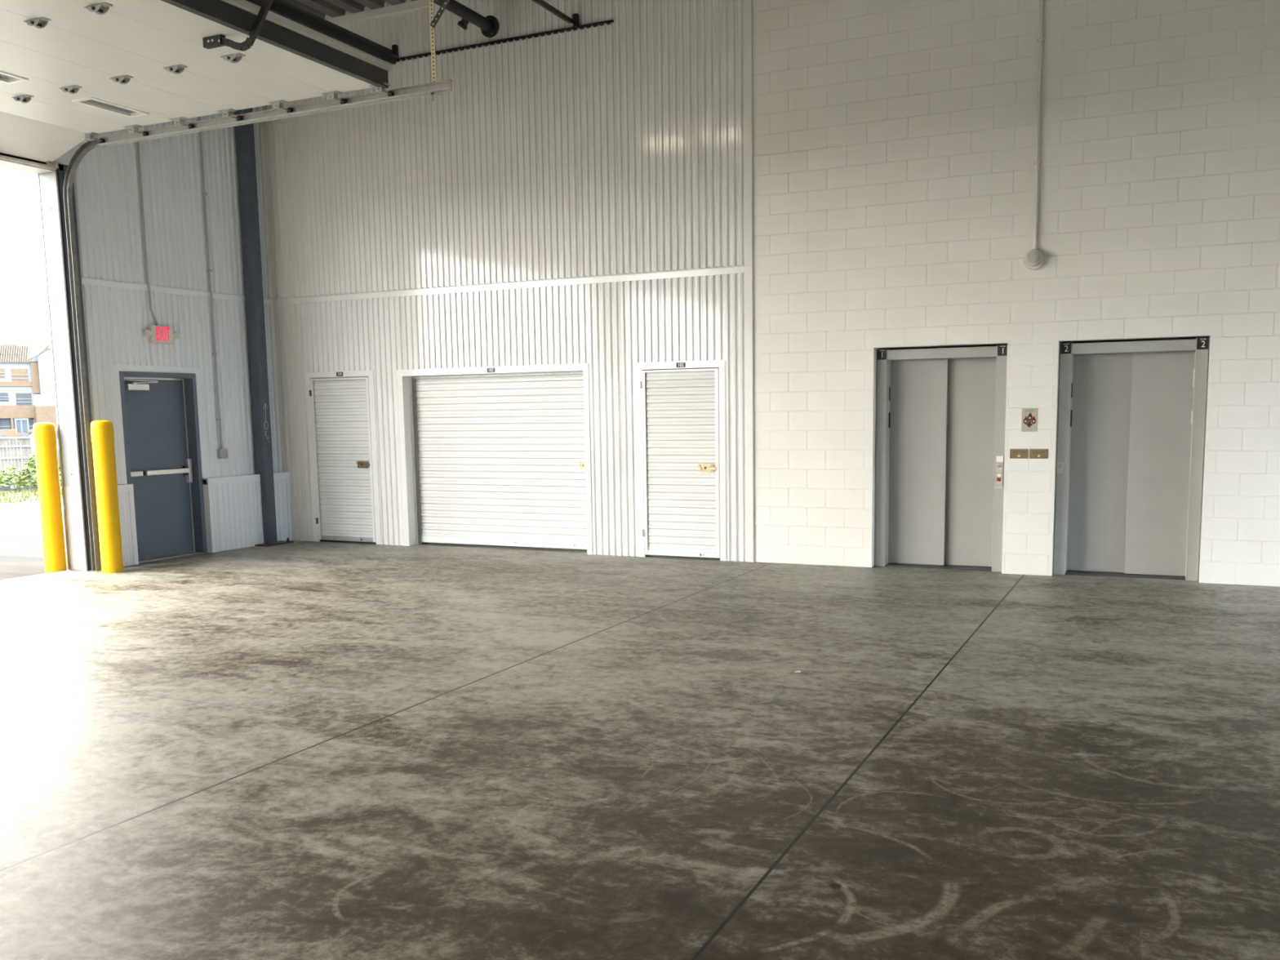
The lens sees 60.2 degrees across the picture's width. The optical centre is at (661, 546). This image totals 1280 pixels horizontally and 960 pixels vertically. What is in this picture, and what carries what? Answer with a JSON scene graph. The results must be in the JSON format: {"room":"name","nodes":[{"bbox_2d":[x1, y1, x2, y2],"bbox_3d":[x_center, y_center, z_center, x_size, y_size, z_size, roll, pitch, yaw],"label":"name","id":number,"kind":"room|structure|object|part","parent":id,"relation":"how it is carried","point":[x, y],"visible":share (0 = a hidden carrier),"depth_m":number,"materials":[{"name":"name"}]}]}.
{"room":"storage facility loading bay","nodes":[
{"label":"storage facility loading bay","id":0,"kind":"room"},
{"bbox_2d":[55,106,278,484],"bbox_3d":[-8.847,-2.314,6.504,0.289,6.540,18.420,2,8,25],"label":"wall","id":1,"kind":"structure","parent":0,"point":[106,180],"depth_m":12.95,"materials":[{"name":"white metal"}]},
{"bbox_2d":[0,152,63,173],"bbox_3d":[-7.723,-3.617,8.855,0.320,0.080,6.300,2,8,25],"label":"trim","id":2,"kind":"structure","parent":1,"relation":"attached to","point":[15,163],"depth_m":11.31,"materials":[{"name":"white metal"}]},
{"bbox_2d":[36,169,86,570],"bbox_3d":[-6.437,-1.855,11.863,0.300,4.250,0.024,2,8,25],"label":"trim","id":3,"kind":"structure","parent":1,"relation":"attached to","point":[46,182],"depth_m":11.86,"materials":[{"name":"grey metal"}]},
{"bbox_2d":[117,484,138,566],"bbox_3d":[-6.073,-0.235,12.330,0.120,0.912,0.370,2,8,25],"label":"trim","id":4,"kind":"structure","parent":1,"relation":"attached to","point":[125,491],"depth_m":12.39,"materials":[{"name":"white metal"}]},
{"bbox_2d":[136,142,158,325],"bbox_3d":[-5.861,-4.406,12.460,0.039,3.768,0.118,2,8,25],"label":"conduit","id":5,"kind":"object","parent":1,"relation":"attached to","point":[137,143],"visible":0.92,"depth_m":12.52,"materials":[{"name":"grey metal"}]},
{"bbox_2d":[111,364,207,563],"bbox_3d":[-5.941,-0.988,12.968,0.292,2.245,1.215,2,8,25],"label":"door","id":6,"kind":"structure","parent":1,"relation":"in","point":[159,418],"depth_m":13.05,"materials":[{"name":"grey metal"}]},
{"bbox_3d":[-5.996,-1.894,12.665,0.049,0.049,0.472,3,8,26],"label":"closer arm","id":7,"kind":"part","parent":6,"relation":"part of","materials":[{"name":"metal"}]},
{"bbox_3d":[-5.833,-1.436,12.859,0.027,1.332,1.215,2,8,25],"label":"casing","id":8,"kind":"part","parent":6,"relation":"part of","materials":[{"name":"white metal"}]},
{"bbox_2d":[142,324,180,344],"bbox_3d":[-5.783,-2.454,12.758,0.082,0.198,0.490,2,8,25],"label":"exit sign","id":9,"kind":"object","parent":1,"relation":"attached to","point":[156,334],"visible":1,"depth_m":12.73,"materials":[{"name":"white plastic"}]},
{"bbox_2d":[80,275,272,305],"bbox_3d":[-5.649,-3.029,13.108,0.028,0.090,2.800,2,8,25],"label":"trim","id":10,"kind":"structure","parent":1,"relation":"attached to","point":[85,281],"depth_m":12.81,"materials":[{"name":"white metal"}]},
{"bbox_2d":[0,0,399,165],"bbox_3d":[-5.370,-3.992,7.722,5.030,0.953,6.185,2,8,25],"label":"door","id":11,"kind":"structure","parent":1,"relation":"in","point":[72,72],"depth_m":9.05,"materials":[{"name":"white metal"}]},
{"bbox_3d":[-5.584,-3.936,9.079,0.190,0.008,0.570,2,8,25],"label":"pane","id":12,"kind":"part","parent":11,"relation":"part of","materials":[{"name":"white plastic"}]},
{"bbox_3d":[-7.319,-3.746,8.579,0.663,0.262,6.050,2,8,25],"label":"door","id":13,"kind":"part","parent":11,"relation":"part of","materials":[{"name":"white metal"}]},
{"bbox_3d":[-6.736,-3.829,8.299,0.617,0.050,6.050,2,8,25],"label":"door","id":14,"kind":"part","parent":11,"relation":"part of","materials":[{"name":"white metal"}]},
{"bbox_3d":[-5.076,-4.079,10.179,0.190,0.008,0.570,2,8,25],"label":"pane","id":15,"kind":"part","parent":11,"relation":"part of","materials":[{"name":"white plastic"}]},
{"bbox_3d":[-5.606,-3.781,7.784,0.622,0.050,6.050,2,8,25],"label":"door","id":16,"kind":"part","parent":11,"relation":"part of","materials":[{"name":"white metal"}]},
{"bbox_3d":[-5.038,-3.757,7.525,0.622,0.050,6.050,2,8,25],"label":"door","id":17,"kind":"part","parent":11,"relation":"part of","materials":[{"name":"white metal"}]},
{"bbox_3d":[-4.468,-3.733,7.265,0.627,0.050,6.050,2,8,25],"label":"door","id":18,"kind":"part","parent":11,"relation":"part of","materials":[{"name":"white metal"}]},
{"bbox_3d":[-3.940,-3.710,7.024,0.527,0.050,6.050,2,8,25],"label":"door","id":19,"kind":"part","parent":11,"relation":"part of","materials":[{"name":"white metal"}]},
{"bbox_3d":[-2.920,-4.121,8.091,0.892,0.854,0.030,2,8,25],"label":"operator arm","id":20,"kind":"part","parent":11,"relation":"part of","materials":[{"name":"black metal"}]},
{"bbox_2d":[197,116,228,458],"bbox_3d":[-5.473,-3.737,13.351,0.056,5.325,0.120,2,8,25],"label":"conduit","id":21,"kind":"object","parent":1,"relation":"attached to","point":[222,453],"visible":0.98,"depth_m":13.43,"materials":[{"name":"metal"}]},
{"bbox_2d":[202,474,263,552],"bbox_3d":[-5.376,-0.431,13.841,0.120,0.912,0.840,2,8,25],"label":"wall panel","id":22,"kind":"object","parent":1,"relation":"attached to","point":[232,504],"depth_m":13.77,"materials":[{"name":"white metal"}]},
{"bbox_2d":[55,79,452,571],"bbox_3d":[-4.019,-1.891,10.833,4.952,4.508,0.192,2,8,25],"label":"door track","id":23,"kind":"object","parent":1,"relation":"attached to","point":[64,179],"visible":0.96,"depth_m":11.63,"materials":[{"name":"metal"}]},
{"bbox_2d":[257,105,286,471],"bbox_3d":[-5.060,-3.738,14.278,0.075,5.560,0.075,2,8,25],"label":"trim","id":24,"kind":"structure","parent":1,"relation":"attached to","point":[263,126],"depth_m":14.33,"materials":[{"name":"white metal"}]},
{"bbox_2d":[259,471,292,543],"bbox_3d":[-5.090,-0.511,14.458,0.120,0.912,0.530,2,8,25],"label":"trim","id":25,"kind":"structure","parent":1,"relation":"attached to","point":[281,479],"depth_m":14.54,"materials":[{"name":"white metal"}]},
{"bbox_2d":[283,0,417,18],"bbox_3d":[-1.572,-5.266,2.751,16.600,0.200,18.800,2,8,25],"label":"ceiling","id":26,"kind":"structure","parent":0,"point":[332,8],"depth_m":13.10,"materials":[{"name":"grey metal"}]},
{"bbox_2d":[275,0,398,57],"bbox_3d":[-6.097,-5.303,6.820,0.115,0.600,13.980,2,8,25],"label":"strut","id":27,"kind":"object","parent":26,"relation":"attached to","point":[394,50],"visible":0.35,"depth_m":12.32,"materials":[{"name":"grey metal"}]},
{"bbox_3d":[-3.167,-5.888,13.116,0.055,0.140,0.050,2,8,25],"label":"post","id":28,"kind":"part","parent":27,"relation":"part of","materials":[{"name":"black metal"}]},
{"bbox_2d":[429,0,450,97],"bbox_3d":[-1.376,-4.937,9.220,1.381,2.077,0.048,2,8,25],"label":"hanger","id":29,"kind":"object","parent":26,"relation":"hanging from","point":[433,20],"visible":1,"depth_m":9.54,"materials":[{"name":"yellow metal"}]},
{"bbox_2d":[433,0,499,37],"bbox_3d":[-4.801,-5.205,6.113,0.285,0.657,13.760,2,8,25],"label":"pipe","id":30,"kind":"object","parent":26,"relation":"attached to","point":[489,25],"visible":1,"depth_m":12.00,"materials":[{"name":"black metal"}]},
{"bbox_2d":[532,0,579,28],"bbox_3d":[-3.869,-5.196,5.806,0.115,0.625,13.980,2,8,25],"label":"strut","id":31,"kind":"object","parent":26,"relation":"attached to","point":[574,22],"visible":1,"depth_m":11.91,"materials":[{"name":"grey metal"}]},
{"bbox_3d":[-0.939,-5.769,12.103,0.055,0.140,0.050,2,8,25],"label":"post","id":32,"kind":"part","parent":31,"relation":"part of","materials":[{"name":"black metal"}]},
{"bbox_2d":[0,540,1279,959],"bbox_3d":[-1.587,1.357,3.673,16.080,0.250,18.500,2,8,25],"label":"floor","id":33,"kind":"structure","parent":0,"point":[298,749],"depth_m":5.24,"materials":[{"name":"concrete"}]},
{"bbox_2d":[90,420,123,573],"bbox_3d":[-5.943,-0.537,11.826,0.219,1.630,0.219,2,8,25],"label":"bollard","id":34,"kind":"object","parent":33,"relation":"on","point":[102,435],"visible":1,"depth_m":11.75,"materials":[{"name":"yellow metal"}]},
{"bbox_2d":[234,107,293,546],"bbox_3d":[-5.102,-3.241,13.926,0.290,6.460,0.460,2,8,25],"label":"steel column","id":35,"kind":"structure","parent":33,"relation":"on","point":[245,137],"depth_m":13.93,"materials":[{"name":"grey metal"}]},
{"bbox_3d":[-5.058,-0.044,14.320,0.290,0.018,0.460,2,8,25],"label":"plate","id":36,"kind":"part","parent":35,"relation":"part of","materials":[{"name":"grey metal"}]},
{"bbox_2d":[266,0,1279,586],"bbox_3d":[2.171,-3.045,11.200,15.830,6.540,0.267,2,8,25],"label":"wall","id":37,"kind":"structure","parent":0,"point":[894,141],"depth_m":11.41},
{"bbox_2d":[305,369,382,544],"bbox_3d":[-4.083,-1.146,14.208,1.100,2.205,0.093,2,8,25],"label":"door","id":38,"kind":"structure","parent":37,"relation":"in","point":[341,405],"depth_m":14.20,"materials":[{"name":"white metal"}]},
{"bbox_3d":[-4.097,-2.198,14.043,0.104,0.052,0.004,2,8,25],"label":"number plate","id":39,"kind":"part","parent":38,"relation":"part of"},
{"bbox_2d":[324,0,460,24],"bbox_3d":[-3.654,-6.398,13.309,3.230,0.087,0.028,2,8,25],"label":"trim","id":40,"kind":"structure","parent":37,"relation":"attached to","point":[405,6],"depth_m":13.16,"materials":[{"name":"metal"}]},
{"bbox_2d":[396,363,592,554],"bbox_3d":[-1.990,-1.066,13.364,2.693,2.196,0.272,2,8,25],"label":"door","id":41,"kind":"structure","parent":37,"relation":"in","point":[491,456],"depth_m":13.44,"materials":[{"name":"white metal"}]},
{"bbox_3d":[-2.026,-2.097,13.099,0.109,0.052,0.004,2,8,25],"label":"number plate","id":42,"kind":"part","parent":41,"relation":"part of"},
{"bbox_3d":[-1.849,-0.057,13.479,0.200,0.040,0.037,2,8,25],"label":"pull handle","id":43,"kind":"part","parent":41,"relation":"part of","materials":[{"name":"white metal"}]},
{"bbox_2d":[395,19,613,62],"bbox_3d":[-2.263,-5.758,12.738,3.823,0.034,0.050,2,8,25],"label":"strip","id":44,"kind":"object","parent":37,"relation":"attached to","point":[607,22],"visible":0.69,"depth_m":12.48,"materials":[{"name":"black metal"}]},
{"bbox_2d":[272,264,750,305],"bbox_3d":[-2.059,-3.066,13.005,6.600,0.090,0.028,2,8,25],"label":"trim","id":45,"kind":"structure","parent":37,"relation":"attached to","point":[729,269],"depth_m":12.80,"materials":[{"name":"white metal"}]},
{"bbox_2d":[634,360,726,560],"bbox_3d":[0.217,-0.953,12.248,1.080,2.184,0.093,2,8,25],"label":"door","id":46,"kind":"structure","parent":37,"relation":"in","point":[680,406],"depth_m":12.23,"materials":[{"name":"white metal"}]},
{"bbox_3d":[0.211,-1.991,12.080,0.107,0.052,0.004,2,8,25],"label":"number plate","id":47,"kind":"part","parent":46,"relation":"part of","materials":[{"name":"white plastic"}]},
{"bbox_2d":[743,0,754,562],"bbox_3d":[0.919,-3.081,11.631,0.087,6.540,0.024,2,8,25],"label":"trim","id":48,"kind":"structure","parent":37,"relation":"attached to","point":[748,50],"depth_m":11.64,"materials":[{"name":"white metal"}]},
{"bbox_2d":[875,344,1007,572],"bbox_3d":[2.864,-0.957,11.290,1.307,2.355,0.326,2,8,25],"label":"door","id":49,"kind":"structure","parent":37,"relation":"in","point":[940,418],"depth_m":11.34,"materials":[{"name":"grey paint"}]},
{"bbox_3d":[2.253,-1.968,11.287,0.096,0.104,0.004,2,8,25],"label":"floor plate","id":50,"kind":"part","parent":49,"relation":"part of","materials":[{"name":"black metal"}]},
{"bbox_3d":[2.654,-0.904,11.450,0.592,2.184,0.035,2,8,25],"label":"panel","id":51,"kind":"part","parent":49,"relation":"part of","materials":[{"name":"grey paint"}]},
{"bbox_3d":[2.886,0.204,11.445,1.083,0.012,0.240,2,8,25],"label":"sill","id":52,"kind":"part","parent":49,"relation":"part of","materials":[{"name":"grey metal"}]},
{"bbox_3d":[3.151,-0.890,11.283,0.572,2.184,0.035,2,8,25],"label":"panel","id":53,"kind":"part","parent":49,"relation":"part of","materials":[{"name":"grey paint"}]},
{"bbox_3d":[3.347,-0.869,10.920,0.066,0.058,0.012,2,8,25],"label":"speaker plate","id":54,"kind":"part","parent":49,"relation":"part of","materials":[{"name":"white plastic"}]},
{"bbox_3d":[3.336,-1.922,10.793,0.096,0.104,0.004,2,8,25],"label":"floor plate","id":55,"kind":"part","parent":49,"relation":"part of","materials":[{"name":"black metal"}]},
{"bbox_2d":[1009,448,1028,458],"bbox_3d":[3.478,-0.906,10.736,0.172,0.094,0.016,2,8,25],"label":"brass plate","id":56,"kind":"object","parent":37,"relation":"attached to","point":[1014,453],"visible":1,"depth_m":10.74,"materials":[{"name":"brown metal"}]},
{"bbox_2d":[1021,408,1038,431],"bbox_3d":[3.558,-1.226,10.663,0.149,0.224,0.006,2,8,25],"label":"notice","id":57,"kind":"object","parent":37,"relation":"attached to","point":[1029,415],"visible":1,"depth_m":10.66,"materials":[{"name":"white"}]},
{"bbox_3d":[3.556,-1.184,10.668,0.064,0.065,0.001,2,8,25],"label":"stem","id":58,"kind":"part","parent":57,"relation":"part of","materials":[{"name":"brown"}]},
{"bbox_2d":[1023,248,1045,270],"bbox_3d":[3.520,-2.721,10.425,0.196,0.196,0.118,2,8,25],"label":"fire alarm","id":59,"kind":"object","parent":37,"relation":"attached to","point":[1034,259],"visible":1,"depth_m":10.40,"materials":[{"name":"white plastic"}]},
{"bbox_2d":[1029,448,1048,458],"bbox_3d":[3.645,-0.899,10.660,0.172,0.094,0.016,2,8,25],"label":"brass plate","id":60,"kind":"object","parent":37,"relation":"attached to","point":[1033,453],"visible":1,"depth_m":10.66,"materials":[{"name":"brown metal"}]},
{"bbox_2d":[1032,0,1044,248],"bbox_3d":[3.514,-4.467,10.241,0.066,3.360,0.045,2,8,25],"label":"conduit","id":61,"kind":"object","parent":37,"relation":"attached to","point":[1041,39],"visible":1,"depth_m":10.30,"materials":[{"name":"grey metal"}]},
{"bbox_2d":[1053,337,1208,581],"bbox_3d":[4.471,-0.889,10.557,1.292,2.355,0.326,2,8,25],"label":"door","id":62,"kind":"structure","parent":37,"relation":"in","point":[1131,413],"depth_m":10.59,"materials":[{"name":"grey paint"}]},
{"bbox_3d":[3.861,-0.847,10.685,0.066,0.058,0.012,2,8,25],"label":"speaker plate","id":63,"kind":"part","parent":62,"relation":"part of","materials":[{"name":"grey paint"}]},
{"bbox_3d":[3.867,-1.899,10.551,0.096,0.104,0.004,2,8,25],"label":"floor plate","id":64,"kind":"part","parent":62,"relation":"part of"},
{"bbox_3d":[4.296,-0.842,10.761,0.604,2.184,0.035,2,8,25],"label":"panel","id":65,"kind":"part","parent":62,"relation":"part of","materials":[{"name":"grey paint"}]},
{"bbox_3d":[4.492,0.272,10.712,1.068,0.012,0.240,2,8,25],"label":"sill","id":66,"kind":"part","parent":62,"relation":"part of","materials":[{"name":"grey metal"}]},
{"bbox_3d":[4.740,-0.815,10.498,0.544,2.184,0.035,2,8,25],"label":"panel","id":67,"kind":"part","parent":62,"relation":"part of","materials":[{"name":"grey paint"}]},
{"bbox_3d":[4.936,-1.854,10.063,0.096,0.104,0.004,2,8,25],"label":"floor plate","id":68,"kind":"part","parent":62,"relation":"part of","materials":[{"name":"black metal"}]},
{"label":"outside","id":69,"kind":"structure","parent":0,"visible":0},
{"bbox_2d":[0,513,68,580],"bbox_3d":[13.002,0.833,6.574,54.000,0.280,80.000,2,8,25],"label":"asphalt","id":70,"kind":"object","parent":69,"point":[21,548],"depth_m":14.45,"materials":[{"name":"grey asphalt"}]},
{"bbox_2d":[32,422,66,573],"bbox_3d":[-6.663,-0.536,12.020,0.219,1.630,0.219,2,8,25],"label":"bollard","id":71,"kind":"object","parent":70,"relation":"on","point":[45,441],"visible":0.98,"depth_m":11.95,"materials":[{"name":"yellow metal"}]},
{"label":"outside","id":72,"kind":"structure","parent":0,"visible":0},
{"bbox_2d":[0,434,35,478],"bbox_3d":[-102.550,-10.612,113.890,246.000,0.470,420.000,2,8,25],"label":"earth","id":73,"kind":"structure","parent":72,"point":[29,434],"depth_m":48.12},
{"bbox_2d":[0,436,32,473],"bbox_3d":[-22.389,-2.904,35.456,3.849,1.190,0.063,-5,8,-29],"label":"fence","id":74,"kind":"object","parent":73,"relation":"on","point":[25,448],"visible":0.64,"depth_m":36.13,"materials":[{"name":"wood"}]},
{"bbox_3d":[-22.384,-3.135,35.413,3.849,0.720,0.030,-5,8,-29],"label":"rail","id":75,"kind":"part","parent":74,"relation":"part of","materials":[{"name":"white wood"}]},
{"bbox_2d":[0,417,33,441],"bbox_3d":[-50.050,-9.104,86.601,4.291,1.938,1.228,-5,8,-30],"label":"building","id":76,"kind":"structure","parent":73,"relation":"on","point":[22,428],"depth_m":86.06,"materials":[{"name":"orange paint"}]},
{"bbox_3d":[-49.934,-9.463,86.131,0.952,1.114,0.126,-5,8,-29],"label":"cab frame","id":77,"kind":"part","parent":76,"relation":"part of","materials":[{"name":"white"}]},
{"bbox_2d":[0,343,57,434],"bbox_3d":[-77.708,-17.963,131.238,15.158,12.168,13.203,2,8,25],"label":"building","id":78,"kind":"structure","parent":73,"relation":"on","point":[23,376],"depth_m":129.06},
{"bbox_3d":[-74.609,-17.119,129.109,1.576,0.459,0.070,-5,8,-29],"label":"guard rail","id":79,"kind":"part","parent":78,"relation":"part of","materials":[{"name":"white metal"}]},
{"bbox_2d":[0,473,62,491],"bbox_3d":[-15.844,-1.466,26.422,0.634,0.429,11.539,0,7,10],"label":"fence","id":80,"kind":"object","parent":73,"relation":"on","point":[5,488],"visible":0.02,"depth_m":26.43,"materials":[{"name":"grey metal"}]},
{"bbox_2d":[0,484,62,504],"bbox_3d":[-12.407,-1.443,25.772,3.900,0.150,30.000,2,8,25],"label":"grass","id":81,"kind":"structure","parent":73,"relation":"on","point":[24,495],"depth_m":23.22,"materials":[{"name":"green plant"}]},
{"bbox_2d":[0,451,62,488],"bbox_3d":[-14.452,-1.826,25.088,1.855,1.083,1.233,-5,8,-31],"label":"shrub","id":82,"kind":"object","parent":81,"relation":"on","point":[28,482],"visible":0.51,"depth_m":24.93,"materials":[{"name":"green plant"}]},
{"bbox_3d":[-14.156,-1.712,25.261,0.822,0.807,0.833,2,8,25],"label":"stem","id":83,"kind":"part","parent":82,"relation":"part of","materials":[{"name":"green plant"}]},
{"bbox_2d":[0,498,63,519],"bbox_3d":[-12.544,-0.194,18.234,2.200,0.560,80.000,2,8,25],"label":"kerb","id":84,"kind":"object","parent":73,"relation":"on","point":[15,510],"depth_m":20.46,"materials":[{"name":"concrete"}]}
]}

